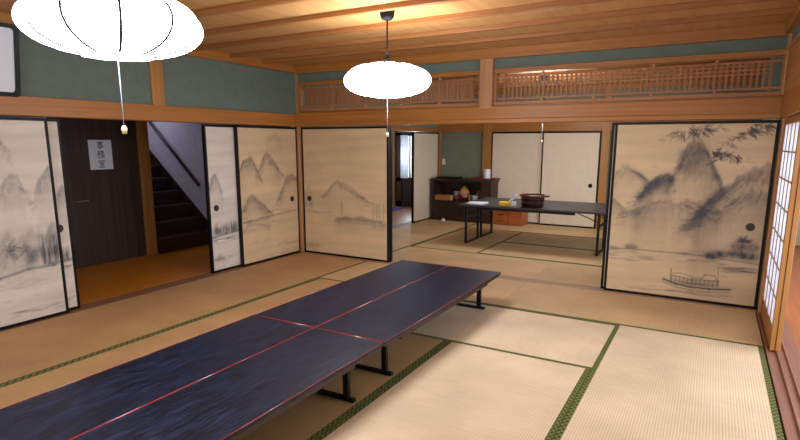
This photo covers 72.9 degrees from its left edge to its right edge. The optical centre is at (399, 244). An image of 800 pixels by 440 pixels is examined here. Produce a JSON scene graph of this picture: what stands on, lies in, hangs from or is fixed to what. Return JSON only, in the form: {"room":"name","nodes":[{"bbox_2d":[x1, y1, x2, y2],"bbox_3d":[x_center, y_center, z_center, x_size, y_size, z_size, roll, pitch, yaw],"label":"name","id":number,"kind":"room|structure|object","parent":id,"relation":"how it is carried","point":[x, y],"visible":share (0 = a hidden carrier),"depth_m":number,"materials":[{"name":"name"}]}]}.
{"room":"traditional dwelling","nodes":[
{"label":"traditional dwelling","id":0,"kind":"room"},
{"bbox_2d":[1,116,44,117],"bbox_3d":[-5.290,-0.847,6.688,1.960,2.520,3.500,6,12,29],"label":"wall","id":1,"kind":"structure","parent":0,"point":[1,116],"depth_m":6.21,"materials":[{"name":"grey paint"}]},
{"bbox_2d":[46,117,146,268],"bbox_3d":[-3.926,-0.710,7.110,0.100,1.940,1.134,6,12,29],"label":"door","id":2,"kind":"structure","parent":1,"relation":"in","point":[105,205],"depth_m":7.15,"materials":[{"name":"brown wood"}]},
{"bbox_2d":[88,140,113,169],"bbox_3d":[-3.903,-1.172,7.061,0.003,0.380,0.310,6,12,29],"label":"paper notice","id":3,"kind":"object","parent":2,"relation":"attached to","point":[100,151],"visible":1,"depth_m":7.06,"materials":[{"name":"white paper"}]},
{"bbox_2d":[135,121,157,254],"bbox_3d":[-3.635,-1.064,7.640,0.140,2.440,0.170,6,12,29],"label":"trim","id":4,"kind":"structure","parent":1,"relation":"attached to","point":[141,126],"depth_m":7.64,"materials":[{"name":"brown wood"}]},
{"bbox_2d":[76,244,210,304],"bbox_3d":[-4.281,0.373,6.973,3.660,0.140,4.600,6,12,29],"label":"floor","id":5,"kind":"structure","parent":0,"point":[99,282],"depth_m":6.74,"materials":[{"name":"brown wood"}]},
{"bbox_2d":[150,153,208,253],"bbox_3d":[-4.110,-0.836,8.641,2.080,1.620,0.990,6,12,29],"label":"stairs","id":6,"kind":"structure","parent":5,"relation":"on","point":[177,228],"depth_m":8.49,"materials":[{"name":"brown wood"}]},
{"bbox_2d":[147,121,281,218],"bbox_3d":[-3.159,-1.215,8.660,3.660,2.520,0.100,6,12,29],"label":"wall","id":7,"kind":"structure","parent":0,"point":[185,139],"depth_m":8.77,"materials":[{"name":"grey paint"}]},
{"bbox_2d":[148,121,199,186],"bbox_3d":[-3.837,-1.696,8.858,1.532,1.424,0.086,6,12,29],"label":"handrail","id":8,"kind":"object","parent":7,"relation":"attached to","point":[149,122],"visible":0.9,"depth_m":8.75,"materials":[{"name":"brown wood"}]},
{"bbox_2d":[149,149,207,228],"bbox_3d":[-3.808,-1.015,8.999,2.170,1.892,0.025,6,12,29],"label":"trim","id":9,"kind":"structure","parent":7,"relation":"attached to","point":[195,211],"depth_m":8.91,"materials":[{"name":"brown wood"}]},
{"bbox_2d":[19,29,436,127],"bbox_3d":[-2.107,-0.956,6.669,0.120,2.650,11.470,6,12,29],"label":"wall","id":10,"kind":"structure","parent":0,"point":[45,71],"depth_m":5.77,"materials":[{"name":"green paint"}]},
{"bbox_2d":[0,22,20,96],"bbox_3d":[-3.337,-1.438,4.099,0.127,0.566,0.820,6,12,29],"label":"frame","id":11,"kind":"object","parent":10,"relation":"attached to","point":[10,81],"visible":0.98,"depth_m":4.39,"materials":[{"name":"white paper"}]},
{"bbox_2d":[0,12,294,72],"bbox_3d":[-3.155,-1.842,4.463,0.055,0.095,6.950,6,12,29],"label":"trim","id":12,"kind":"structure","parent":10,"relation":"attached to","point":[4,17],"depth_m":6.39,"materials":[{"name":"brown wood"}]},
{"bbox_2d":[0,96,296,126],"bbox_3d":[-3.220,-1.182,4.627,0.185,0.163,6.955,6,12,29],"label":"trim","id":13,"kind":"structure","parent":10,"relation":"attached to","point":[24,106],"depth_m":5.39,"materials":[{"name":"brown wood"}]},
{"bbox_2d":[0,252,300,331],"bbox_3d":[-3.230,0.689,4.981,0.170,0.060,6.950,6,12,29],"label":"trim","id":14,"kind":"structure","parent":10,"relation":"attached to","point":[179,282],"depth_m":5.77,"materials":[{"name":"brown wood"}]},
{"bbox_2d":[0,116,68,329],"bbox_3d":[-3.401,-0.148,4.443,0.044,1.777,1.130,6,12,29],"label":"panel","id":15,"kind":"object","parent":14,"relation":"on","point":[33,288],"visible":1,"depth_m":4.70,"materials":[{"name":"beige paper"}]},
{"bbox_2d":[47,118,80,310],"bbox_3d":[-3.376,-0.174,4.582,0.045,1.777,1.130,6,12,29],"label":"panel","id":16,"kind":"object","parent":14,"relation":"on","point":[54,130],"visible":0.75,"depth_m":5.00,"materials":[{"name":"beige paper"}]},
{"bbox_2d":[201,124,240,272],"bbox_3d":[-2.012,-0.612,6.918,0.045,1.777,1.130,6,12,29],"label":"panel","id":17,"kind":"object","parent":14,"relation":"on","point":[217,140],"visible":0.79,"depth_m":6.60,"materials":[{"name":"beige paper"}]},
{"bbox_2d":[233,125,300,266],"bbox_3d":[-1.749,-0.678,7.271,0.045,1.777,1.125,6,12,29],"label":"panel","id":18,"kind":"object","parent":14,"relation":"on","point":[266,162],"visible":1,"depth_m":7.20,"materials":[{"name":"beige paper"}]},
{"bbox_2d":[148,60,164,104],"bbox_3d":[-2.574,-1.736,5.648,0.122,0.550,0.145,6,12,29],"label":"trim","id":19,"kind":"structure","parent":10,"relation":"attached to","point":[155,67],"depth_m":5.62,"materials":[{"name":"brown wood"}]},
{"bbox_2d":[295,74,304,251],"bbox_3d":[-1.425,-1.106,7.732,0.095,2.555,0.110,6,12,29],"label":"trim","id":20,"kind":"structure","parent":10,"relation":"attached to","point":[299,149],"depth_m":7.70,"materials":[{"name":"brown wood"}]},
{"bbox_2d":[203,0,463,35],"bbox_3d":[-0.151,-1.802,4.128,5.600,0.040,0.054,6,12,29],"label":"trim","id":21,"kind":"structure","parent":10,"relation":"attached to","point":[411,3],"depth_m":4.34,"materials":[{"name":"brown wood"}]},
{"bbox_2d":[192,0,618,50],"bbox_3d":[0.118,-1.889,4.589,5.600,0.040,0.054,6,12,29],"label":"trim","id":22,"kind":"structure","parent":10,"relation":"attached to","point":[560,3],"depth_m":4.56,"materials":[{"name":"brown wood"}]},
{"bbox_2d":[392,218,430,228],"bbox_3d":[0.185,-0.408,10.829,0.170,0.060,2.270,6,12,29],"label":"trim","id":23,"kind":"structure","parent":10,"relation":"attached to","point":[409,222],"depth_m":10.59,"materials":[{"name":"brown wood"}]},
{"bbox_2d":[411,132,438,222],"bbox_3d":[0.518,-1.392,11.078,0.044,1.777,1.100,6,12,29],"label":"panel","id":24,"kind":"object","parent":23,"relation":"on","point":[424,144],"visible":0.77,"depth_m":10.96,"materials":[{"name":"beige paper"}]},
{"bbox_2d":[392,126,437,131],"bbox_3d":[0.188,-2.236,10.485,0.170,0.080,2.270,6,12,29],"label":"trim","id":25,"kind":"structure","parent":10,"relation":"attached to","point":[394,128],"depth_m":10.51,"materials":[{"name":"brown wood"}]},
{"bbox_2d":[437,97,441,175],"bbox_3d":[0.832,-1.816,11.518,0.075,2.555,0.100,6,12,29],"label":"trim","id":26,"kind":"structure","parent":10,"relation":"attached to","point":[438,126],"depth_m":11.44,"materials":[{"name":"brown wood"}]},
{"bbox_2d":[229,0,774,57],"bbox_3d":[0.387,-1.975,5.049,5.600,0.040,0.054,6,12,29],"label":"trim","id":27,"kind":"structure","parent":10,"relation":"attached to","point":[710,3],"depth_m":4.67,"materials":[{"name":"brown wood"}]},
{"bbox_2d":[262,7,794,62],"bbox_3d":[0.656,-2.061,5.510,5.600,0.040,0.054,6,12,29],"label":"trim","id":28,"kind":"structure","parent":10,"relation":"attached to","point":[790,10],"depth_m":5.01,"materials":[{"name":"brown wood"}]},
{"bbox_2d":[301,252,755,313],"bbox_3d":[1.018,0.391,6.589,5.570,0.062,0.155,6,12,29],"label":"trim","id":29,"kind":"structure","parent":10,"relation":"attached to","point":[500,276],"depth_m":6.07,"materials":[{"name":"brown wood"}]},
{"bbox_2d":[301,126,389,262],"bbox_3d":[-0.760,-0.703,7.413,1.430,1.777,0.045,6,12,29],"label":"panel","id":30,"kind":"object","parent":29,"relation":"on","point":[346,170],"visible":1,"depth_m":7.36,"materials":[{"name":"beige paper"}]},
{"bbox_2d":[390,126,391,261],"bbox_3d":[-0.730,-0.711,7.455,1.430,1.777,0.044,6,12,29],"label":"panel","id":31,"kind":"object","parent":29,"relation":"on","point":[390,126],"visible":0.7,"depth_m":7.09,"materials":[{"name":"black paint"}]},
{"bbox_2d":[600,123,615,288],"bbox_3d":[2.819,-0.330,5.454,1.400,1.777,0.044,6,12,29],"label":"panel","id":32,"kind":"object","parent":29,"relation":"on","point":[613,124],"visible":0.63,"depth_m":5.76,"materials":[{"name":"black paint"}]},
{"bbox_2d":[603,120,780,308],"bbox_3d":[2.828,-0.318,5.390,1.400,1.777,0.045,6,12,29],"label":"panel","id":33,"kind":"object","parent":29,"relation":"on","point":[689,207],"visible":1,"depth_m":5.34,"materials":[{"name":"beige paper"}]},
{"bbox_2d":[294,97,782,126],"bbox_3d":[1.004,-1.489,6.236,5.600,0.183,0.180,6,12,29],"label":"trim","id":34,"kind":"structure","parent":10,"relation":"attached to","point":[768,107],"depth_m":5.71,"materials":[{"name":"brown wood"}]},
{"bbox_2d":[299,96,782,112],"bbox_3d":[1.007,-1.521,6.237,5.600,0.150,0.105,6,12,29],"label":"trim","id":35,"kind":"structure","parent":10,"relation":"attached to","point":[754,96],"depth_m":5.69,"materials":[{"name":"brown wood"}]},
{"bbox_2d":[298,75,479,111],"bbox_3d":[-0.220,-1.894,6.872,2.686,0.341,0.085,6,12,29],"label":"lattice","id":36,"kind":"object","parent":35,"relation":"on","point":[320,96],"visible":0.74,"depth_m":6.84,"materials":[{"name":"brown wood"}]},
{"bbox_2d":[493,55,785,104],"bbox_3d":[2.255,-1.628,5.476,2.713,0.341,0.085,6,12,29],"label":"lattice","id":37,"kind":"object","parent":35,"relation":"on","point":[768,88],"visible":0.87,"depth_m":5.38,"materials":[{"name":"brown wood"}]},
{"bbox_2d":[432,73,760,91],"bbox_3d":[2.946,-2.796,9.431,5.600,0.040,0.054,6,12,29],"label":"trim","id":38,"kind":"structure","parent":10,"relation":"attached to","point":[500,87],"depth_m":8.92,"materials":[{"name":"brown wood"}]},
{"bbox_2d":[432,69,762,88],"bbox_3d":[2.672,-2.708,8.962,5.600,0.040,0.054,6,12,29],"label":"trim","id":39,"kind":"structure","parent":10,"relation":"attached to","point":[500,84],"depth_m":8.42,"materials":[{"name":"brown wood"}]},
{"bbox_2d":[432,64,763,85],"bbox_3d":[2.398,-2.621,8.493,5.600,0.040,0.054,6,12,29],"label":"trim","id":40,"kind":"structure","parent":10,"relation":"attached to","point":[500,80],"depth_m":7.86,"materials":[{"name":"brown wood"}]},
{"bbox_2d":[431,58,769,80],"bbox_3d":[2.124,-2.533,8.024,5.600,0.040,0.054,6,12,29],"label":"trim","id":41,"kind":"structure","parent":10,"relation":"attached to","point":[762,58],"depth_m":7.45,"materials":[{"name":"brown wood"}]},
{"bbox_2d":[0,0,798,91],"bbox_3d":[0.400,-2.028,5.062,5.800,0.060,11.570,6,12,29],"label":"ceiling","id":42,"kind":"structure","parent":0,"point":[308,7],"depth_m":4.72,"materials":[{"name":"brown wood"}]},
{"bbox_2d":[12,0,202,133],"bbox_3d":[-1.196,-0.963,2.261,0.708,0.982,0.683,9,14,41],"label":"pendant lamp","id":43,"kind":"object","parent":42,"relation":"hanging from","point":[116,30],"visible":1,"depth_m":2.06,"materials":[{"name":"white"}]},
{"bbox_2d":[192,0,305,17],"bbox_3d":[-0.425,-1.714,3.660,5.600,0.040,0.054,6,12,29],"label":"ceiling beam","id":44,"kind":"structure","parent":42,"relation":"attached to","point":[259,3],"depth_m":4.08,"materials":[{"name":"brown wood"}]},
{"bbox_2d":[344,10,430,136],"bbox_3d":[-0.102,-1.367,4.359,0.708,0.982,0.683,9,14,41],"label":"pendant lamp","id":45,"kind":"object","parent":42,"relation":"hanging from","point":[387,79],"visible":0.99,"depth_m":4.14,"materials":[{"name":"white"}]},
{"bbox_2d":[385,55,389,61],"bbox_3d":[-0.102,-1.482,4.337,0.044,0.070,0.044,-6,12,-30],"label":"socket","id":46,"kind":"object","parent":45,"relation":"attached to","point":[387,59],"depth_m":4.32,"materials":[{"name":"black"}]},
{"bbox_2d":[392,206,410,225],"bbox_3d":[-1.323,-0.465,11.364,3.140,0.130,5.900,6,12,29],"label":"floor","id":47,"kind":"structure","parent":0,"point":[400,216],"depth_m":11.98,"materials":[{"name":"brown wood"}]},
{"bbox_2d":[392,131,396,205],"bbox_3d":[-0.182,-2.200,13.670,0.180,2.430,0.120,6,12,29],"label":"trim","id":48,"kind":"structure","parent":47,"relation":"on","point":[393,132],"depth_m":13.66,"materials":[{"name":"brown wood"}]},
{"bbox_2d":[392,207,404,210],"bbox_3d":[-0.357,-0.889,13.243,0.840,0.012,0.560,6,12,29],"label":"floor mat","id":49,"kind":"object","parent":47,"relation":"on","point":[393,208],"visible":0.44,"depth_m":13.15,"materials":[{"name":"blue fabric"}]},
{"bbox_2d":[298,36,787,81],"bbox_3d":[1.004,-2.085,6.124,5.600,0.220,0.070,6,12,29],"label":"wall partition","id":50,"kind":"structure","parent":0,"point":[773,43],"depth_m":5.47,"materials":[{"name":"green paint"}]},
{"bbox_2d":[479,58,494,108],"bbox_3d":[1.007,-1.826,6.156,0.150,0.550,0.165,6,12,29],"label":"trim","id":51,"kind":"structure","parent":50,"relation":"attached to","point":[487,66],"depth_m":6.08,"materials":[{"name":"brown wood"}]},
{"bbox_2d":[292,22,789,73],"bbox_3d":[0.971,-2.130,6.056,5.600,0.107,0.065,6,12,29],"label":"trim","id":52,"kind":"structure","parent":50,"relation":"attached to","point":[775,29],"depth_m":5.53,"materials":[{"name":"brown wood"}]},
{"bbox_2d":[298,49,786,86],"bbox_3d":[1.026,-1.955,6.136,5.550,0.050,0.110,6,12,29],"label":"trim","id":53,"kind":"structure","parent":50,"relation":"attached to","point":[780,52],"depth_m":5.47,"materials":[{"name":"brown wood"}]},
{"bbox_2d":[434,83,799,245],"bbox_3d":[3.911,-1.501,9.856,7.300,2.740,0.130,6,12,29],"label":"wall","id":54,"kind":"structure","parent":0,"point":[462,152],"depth_m":11.13,"materials":[{"name":"green paint"}]},
{"bbox_2d":[482,124,491,177],"bbox_3d":[1.771,-1.715,10.989,0.170,2.555,0.100,6,12,29],"label":"trim","id":55,"kind":"structure","parent":54,"relation":"attached to","point":[487,134],"depth_m":10.90,"materials":[{"name":"brown wood"}]},
{"bbox_2d":[440,119,752,131],"bbox_3d":[3.231,-2.245,10.043,5.600,0.270,0.090,6,12,29],"label":"trim","id":56,"kind":"structure","parent":54,"relation":"attached to","point":[566,126],"depth_m":10.37,"materials":[{"name":"brown wood"}]},
{"bbox_2d":[440,77,755,96],"bbox_3d":[3.217,-2.857,9.901,5.600,0.095,0.050,6,12,29],"label":"trim","id":57,"kind":"structure","parent":54,"relation":"attached to","point":[747,78],"depth_m":9.41,"materials":[{"name":"brown wood"}]},
{"bbox_2d":[595,89,612,228],"bbox_3d":[3.733,-1.504,9.883,0.135,2.555,0.100,6,12,29],"label":"trim","id":58,"kind":"structure","parent":54,"relation":"attached to","point":[606,133],"depth_m":9.84,"materials":[{"name":"brown wood"}]},
{"bbox_2d":[753,23,799,119],"bbox_3d":[2.846,-1.361,3.700,0.100,0.740,11.470,6,12,29],"label":"wall","id":59,"kind":"structure","parent":0,"point":[777,66],"depth_m":5.79,"materials":[{"name":"green paint"}]},
{"bbox_2d":[757,118,787,312],"bbox_3d":[3.503,-0.574,4.942,0.148,2.555,0.170,6,12,29],"label":"trim","id":60,"kind":"structure","parent":59,"relation":"attached to","point":[782,119],"depth_m":4.99,"materials":[{"name":"brown wood"}]},
{"bbox_2d":[781,33,792,95],"bbox_3d":[3.484,-1.572,4.742,0.192,0.520,0.210,6,12,29],"label":"trim","id":61,"kind":"structure","parent":59,"relation":"attached to","point":[789,41],"depth_m":4.71,"materials":[{"name":"brown wood"}]},
{"bbox_2d":[780,84,799,117],"bbox_3d":[1.752,-0.660,1.801,0.210,0.198,6.920,6,12,29],"label":"trim","id":62,"kind":"structure","parent":59,"relation":"attached to","point":[790,107],"depth_m":4.19,"materials":[{"name":"brown wood"}]},
{"bbox_2d":[783,32,799,94],"bbox_3d":[2.545,-1.245,3.311,0.020,0.405,3.270,6,12,29],"label":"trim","id":63,"kind":"structure","parent":59,"relation":"attached to","point":[792,78],"depth_m":4.26,"materials":[{"name":"brown wood"}]},
{"bbox_2d":[785,0,799,33],"bbox_3d":[1.642,-1.320,1.730,0.055,0.095,6.900,6,12,29],"label":"trim","id":64,"kind":"structure","parent":59,"relation":"attached to","point":[793,20],"depth_m":4.29,"materials":[{"name":"brown wood"}]},
{"bbox_2d":[785,245,799,352],"bbox_3d":[3.614,0.986,3.750,1.380,0.110,11.570,6,12,29],"label":"floor","id":65,"kind":"structure","parent":0,"point":[792,315],"depth_m":5.58,"materials":[{"name":"brown wood"}]},
{"bbox_3d":[-1.339,-1.680,11.146,3.300,2.520,5.900,6,12,29],"label":"wall","id":66,"kind":"structure","parent":0,"visible":0},
{"bbox_2d":[395,132,411,206],"bbox_3d":[0.199,-1.866,13.521,0.690,1.830,0.060,6,12,29],"label":"door","id":67,"kind":"structure","parent":66,"relation":"in","point":[403,185],"depth_m":13.61,"materials":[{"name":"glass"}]},
{"bbox_2d":[400,135,407,177],"bbox_3d":[0.108,-2.180,13.431,0.221,1.060,0.040,6,12,29],"label":"curtain","id":68,"kind":"object","parent":67,"relation":"hanging from","point":[404,138],"visible":1,"depth_m":13.42,"materials":[{"name":"white fabric"}]},
{"bbox_3d":[0.396,0.625,5.562,5.700,0.140,11.570,6,12,29],"label":"floor","id":69,"kind":"structure","parent":0,"visible":0},
{"bbox_2d":[0,335,175,408],"bbox_3d":[-2.163,1.006,3.274,1.087,0.050,2.237,6,12,29],"label":"mat","id":70,"kind":"object","parent":69,"relation":"on","point":[22,389],"visible":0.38,"depth_m":3.79,"materials":[{"name":"beige wicker"}]},
{"bbox_2d":[0,287,247,385],"bbox_3d":[-2.579,0.723,4.777,1.152,0.050,2.237,6,12,29],"label":"mat","id":71,"kind":"object","parent":69,"relation":"on","point":[31,349],"visible":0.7,"depth_m":4.63,"materials":[{"name":"beige wicker"}]},
{"bbox_2d":[150,278,340,342],"bbox_3d":[-1.050,0.649,5.179,1.087,0.050,2.227,6,12,29],"label":"mat","id":72,"kind":"object","parent":69,"relation":"on","point":[188,330],"visible":0.36,"depth_m":5.09,"materials":[{"name":"beige wicker"}]},
{"bbox_2d":[173,253,366,301],"bbox_3d":[-1.476,0.369,6.666,1.152,0.050,2.187,6,12,29],"label":"mat","id":73,"kind":"object","parent":69,"relation":"on","point":[250,283],"visible":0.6,"depth_m":6.42,"materials":[{"name":"beige wicker"}]},
{"bbox_2d":[240,334,447,439],"bbox_3d":[-0.651,0.930,3.691,1.107,0.050,2.237,6,12,29],"label":"mat","id":74,"kind":"object","parent":69,"relation":"on","point":[314,415],"visible":0.19,"depth_m":3.41,"materials":[{"name":"beige wicker"}]},
{"bbox_2d":[0,315,313,439],"bbox_3d":[-1.373,0.877,2.935,0.558,0.332,2.180,6,12,29],"label":"table","id":75,"kind":"object","parent":74,"relation":"on","point":[71,410],"visible":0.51,"depth_m":2.84,"materials":[{"name":"black paint"}]},
{"bbox_2d":[70,328,383,439],"bbox_3d":[-0.888,0.929,2.662,0.558,0.332,2.180,6,12,29],"label":"table","id":76,"kind":"object","parent":74,"relation":"on","point":[230,403],"visible":1,"depth_m":2.76,"materials":[{"name":"black paint"}]},
{"bbox_2d":[255,260,446,327],"bbox_3d":[-0.283,0.527,4.802,0.558,0.332,2.180,6,12,29],"label":"table","id":77,"kind":"object","parent":74,"relation":"on","point":[319,307],"visible":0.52,"depth_m":4.51,"materials":[{"name":"black paint"}]},
{"bbox_2d":[315,266,500,375],"bbox_3d":[0.202,0.580,4.528,0.558,0.332,2.180,6,12,29],"label":"table","id":78,"kind":"object","parent":74,"relation":"on","point":[388,318],"visible":0.84,"depth_m":4.18,"materials":[{"name":"black wood"}]},
{"bbox_2d":[392,231,438,251],"bbox_3d":[-0.330,-0.005,8.658,1.122,0.050,2.150,6,12,29],"label":"mat","id":79,"kind":"object","parent":69,"relation":"on","point":[400,240],"visible":0.12,"depth_m":8.95,"materials":[{"name":"beige wicker"}]},
{"bbox_2d":[320,261,526,305],"bbox_3d":[0.255,0.437,6.318,2.197,0.050,1.077,6,12,29],"label":"mat","id":80,"kind":"object","parent":69,"relation":"on","point":[497,290],"visible":0.4,"depth_m":6.16,"materials":[{"name":"beige wicker"}]},
{"bbox_2d":[392,218,476,235],"bbox_3d":[0.751,-0.352,10.509,1.122,0.050,2.187,6,12,29],"label":"mat","id":81,"kind":"object","parent":69,"relation":"on","point":[429,226],"visible":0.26,"depth_m":10.22,"materials":[{"name":"beige wicker"}]},
{"bbox_2d":[431,178,498,223],"bbox_3d":[1.308,-0.915,11.057,1.320,0.855,0.420,6,12,29],"label":"shelf unit","id":82,"kind":"object","parent":81,"relation":"on","point":[448,210],"visible":0.74,"depth_m":11.04,"materials":[{"name":"brown wood"}]},
{"bbox_2d":[435,194,453,199],"bbox_3d":[0.918,-0.984,11.191,0.340,0.100,0.200,6,12,29],"label":"wooden tray","id":83,"kind":"object","parent":82,"relation":"on","point":[437,196],"visible":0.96,"depth_m":11.12,"materials":[{"name":"brown wood"}]},
{"bbox_2d":[435,176,462,178],"bbox_3d":[1.014,-1.383,11.142,0.520,0.034,0.260,6,12,29],"label":"case","id":84,"kind":"object","parent":82,"relation":"on","point":[444,177],"visible":1,"depth_m":11.06,"materials":[{"name":"black paint"}]},
{"bbox_2d":[472,195,477,200],"bbox_3d":[1.490,-0.917,10.787,0.132,0.120,0.132,6,12,29],"label":"cup","id":85,"kind":"object","parent":82,"relation":"on","point":[474,197],"visible":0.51,"depth_m":10.74,"materials":[{"name":"grey ceramic"}]},
{"bbox_2d":[475,189,480,198],"bbox_3d":[1.628,-0.999,10.914,0.220,0.235,0.220,6,12,29],"label":"pot","id":86,"kind":"object","parent":82,"relation":"on","point":[478,192],"visible":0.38,"depth_m":10.83,"materials":[{"name":"brown"}]},
{"bbox_2d":[469,177,499,179],"bbox_3d":[1.682,-1.310,10.765,0.540,0.032,0.300,6,12,29],"label":"lacquer tray","id":87,"kind":"object","parent":82,"relation":"on","point":[472,178],"visible":0.93,"depth_m":10.69,"materials":[{"name":"red"}]},
{"bbox_2d":[484,169,490,178],"bbox_3d":[1.725,-1.394,10.713,0.132,0.195,0.132,6,12,29],"label":"canister","id":88,"kind":"object","parent":87,"relation":"on","point":[487,172],"visible":0.87,"depth_m":10.66,"materials":[{"name":"white plastic"}]},
{"bbox_3d":[1.317,-0.943,11.088,0.190,0.060,0.130,6,12,29],"label":"wooden block","id":89,"kind":"object","parent":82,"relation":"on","visible":0},
{"bbox_2d":[459,186,469,195],"bbox_3d":[1.315,-1.085,11.057,0.216,0.230,0.216,6,12,29],"label":"gourd","id":90,"kind":"object","parent":89,"relation":"on","point":[464,190],"visible":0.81,"depth_m":10.98,"materials":[{"name":"brown plant"}]},
{"bbox_2d":[315,341,590,439],"bbox_3d":[0.311,1.034,3.148,1.107,0.050,2.237,6,12,29],"label":"mat","id":91,"kind":"object","parent":69,"relation":"on","point":[459,391],"visible":0.96,"depth_m":3.35,"materials":[{"name":"beige wicker"}]},
{"bbox_2d":[412,228,522,252],"bbox_3d":[1.189,-0.075,9.044,1.117,0.050,2.157,6,12,29],"label":"mat","id":92,"kind":"object","parent":69,"relation":"on","point":[454,241],"visible":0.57,"depth_m":8.86,"materials":[{"name":"beige wicker"}]},
{"bbox_2d":[457,200,605,255],"bbox_3d":[2.039,-0.278,8.304,2.250,0.625,0.650,6,12,29],"label":"folding table","id":93,"kind":"object","parent":92,"relation":"on","point":[546,209],"visible":0.73,"depth_m":8.04,"materials":[{"name":"grey plastic"}]},
{"bbox_2d":[466,201,487,204],"bbox_3d":[1.233,-0.659,8.567,0.329,0.024,0.279,6,12,29],"label":"paper stack","id":94,"kind":"object","parent":93,"relation":"on","point":[470,202],"visible":1,"depth_m":8.52,"materials":[{"name":"white paper"}]},
{"bbox_2d":[499,194,517,205],"bbox_3d":[1.679,-0.691,8.320,0.292,0.180,0.126,3,11,15],"label":"tissue box","id":95,"kind":"object","parent":93,"relation":"on","point":[511,202],"visible":1,"depth_m":8.29,"materials":[{"name":"yellow"}]},
{"bbox_2d":[520,193,549,207],"bbox_3d":[2.000,-0.663,8.149,0.391,0.188,0.407,-4,11,-18],"label":"wooden tub","id":96,"kind":"object","parent":93,"relation":"on","point":[528,200],"visible":1,"depth_m":8.02,"materials":[{"name":"red wood"}]},
{"bbox_2d":[476,197,606,236],"bbox_3d":[2.364,-0.383,8.861,2.250,0.625,0.650,6,12,29],"label":"folding table","id":97,"kind":"object","parent":92,"relation":"on","point":[494,199],"visible":0.42,"depth_m":8.91,"materials":[{"name":"black paint"}]},
{"bbox_2d":[392,246,554,278],"bbox_3d":[0.861,0.236,7.386,2.227,0.050,1.090,6,12,29],"label":"mat","id":98,"kind":"object","parent":69,"relation":"on","point":[508,266],"visible":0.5,"depth_m":7.36,"materials":[{"name":"beige wicker"}]},
{"bbox_2d":[410,301,615,368],"bbox_3d":[0.664,0.714,4.847,2.217,0.050,1.107,6,12,29],"label":"mat","id":99,"kind":"object","parent":69,"relation":"on","point":[576,342],"visible":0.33,"depth_m":4.54,"materials":[{"name":"beige wicker"}]},
{"bbox_2d":[467,223,596,237],"bbox_3d":[2.480,-0.283,10.158,2.227,0.050,1.087,6,12,29],"label":"mat","id":100,"kind":"object","parent":69,"relation":"on","point":[528,228],"visible":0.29,"depth_m":10.00,"materials":[{"name":"beige wicker"}]},
{"bbox_2d":[493,210,527,225],"bbox_3d":[2.158,-0.608,10.639,0.600,0.410,0.446,6,12,29],"label":"chest","id":101,"kind":"object","parent":100,"relation":"on","point":[511,218],"visible":0.59,"depth_m":10.48,"materials":[{"name":"brown wood"}]},
{"bbox_2d":[480,242,602,266],"bbox_3d":[2.364,0.169,7.758,2.217,0.050,1.057,6,12,29],"label":"mat","id":102,"kind":"object","parent":69,"relation":"on","point":[538,252],"visible":0.45,"depth_m":7.83,"materials":[{"name":"beige wicker"}]},
{"bbox_2d":[504,232,601,250],"bbox_3d":[2.902,-0.004,8.679,2.217,0.050,1.097,6,12,29],"label":"mat","id":103,"kind":"object","parent":69,"relation":"on","point":[584,243],"visible":0.45,"depth_m":8.79,"materials":[{"name":"beige wicker"}]},
{"bbox_2d":[533,262,601,286],"bbox_3d":[2.782,0.443,6.303,2.197,0.050,1.090,6,12,29],"label":"mat","id":104,"kind":"object","parent":69,"relation":"on","point":[580,274],"visible":0.26,"depth_m":6.58,"materials":[{"name":"beige wicker"}]},
{"bbox_2d":[588,229,602,238],"bbox_3d":[4.401,-0.076,9.074,2.197,0.050,1.087,6,12,29],"label":"mat","id":105,"kind":"object","parent":69,"relation":"on","point":[594,235],"visible":0.1,"depth_m":9.36,"materials":[{"name":"beige wicker"}]},
{"bbox_2d":[496,282,762,346],"bbox_3d":[2.163,0.642,5.243,2.197,0.050,1.077,6,12,29],"label":"mat","id":106,"kind":"object","parent":69,"relation":"on","point":[740,326],"visible":0.71,"depth_m":5.11,"materials":[{"name":"beige wicker"}]},
{"bbox_2d":[552,325,784,439],"bbox_3d":[1.821,0.958,3.561,1.087,0.050,2.227,6,12,29],"label":"mat","id":107,"kind":"object","parent":69,"relation":"on","point":[643,384],"visible":1,"depth_m":3.44,"materials":[{"name":"beige wicker"}]},
{"bbox_2d":[756,309,799,439],"bbox_3d":[1.782,1.222,2.183,0.220,0.060,7.000,6,12,29],"label":"trim","id":108,"kind":"structure","parent":69,"relation":"on","point":[784,365],"depth_m":3.71,"materials":[{"name":"brown wood"}]},
{"bbox_2d":[760,115,799,350],"bbox_3d":[3.146,-0.144,4.480,0.032,1.780,1.090,6,12,29],"label":"screen","id":109,"kind":"object","parent":108,"relation":"on","point":[789,162],"visible":1,"depth_m":4.33,"materials":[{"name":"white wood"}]},
{"bbox_2d":[775,167,799,351],"bbox_3d":[3.173,-0.140,4.456,0.032,1.780,1.090,6,12,29],"label":"screen","id":110,"kind":"object","parent":108,"relation":"on","point":[796,211],"visible":0.27,"depth_m":4.04,"materials":[{"name":"brown wood"}]},
{"bbox_3d":[2.760,-0.376,10.668,2.120,0.064,0.090,6,12,29],"label":"trim","id":111,"kind":"structure","parent":69,"relation":"on","visible":0},
{"bbox_2d":[491,132,542,223],"bbox_3d":[2.304,-1.328,10.751,1.050,1.777,0.044,6,12,29],"label":"panel","id":112,"kind":"object","parent":111,"relation":"on","point":[516,157],"visible":0.71,"depth_m":10.68,"materials":[{"name":"beige paper"}]},
{"bbox_2d":[538,131,601,228],"bbox_3d":[3.185,-1.223,10.204,1.067,1.777,0.045,6,12,29],"label":"panel","id":113,"kind":"object","parent":111,"relation":"on","point":[570,161],"visible":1,"depth_m":10.15,"materials":[{"name":"beige paper"}]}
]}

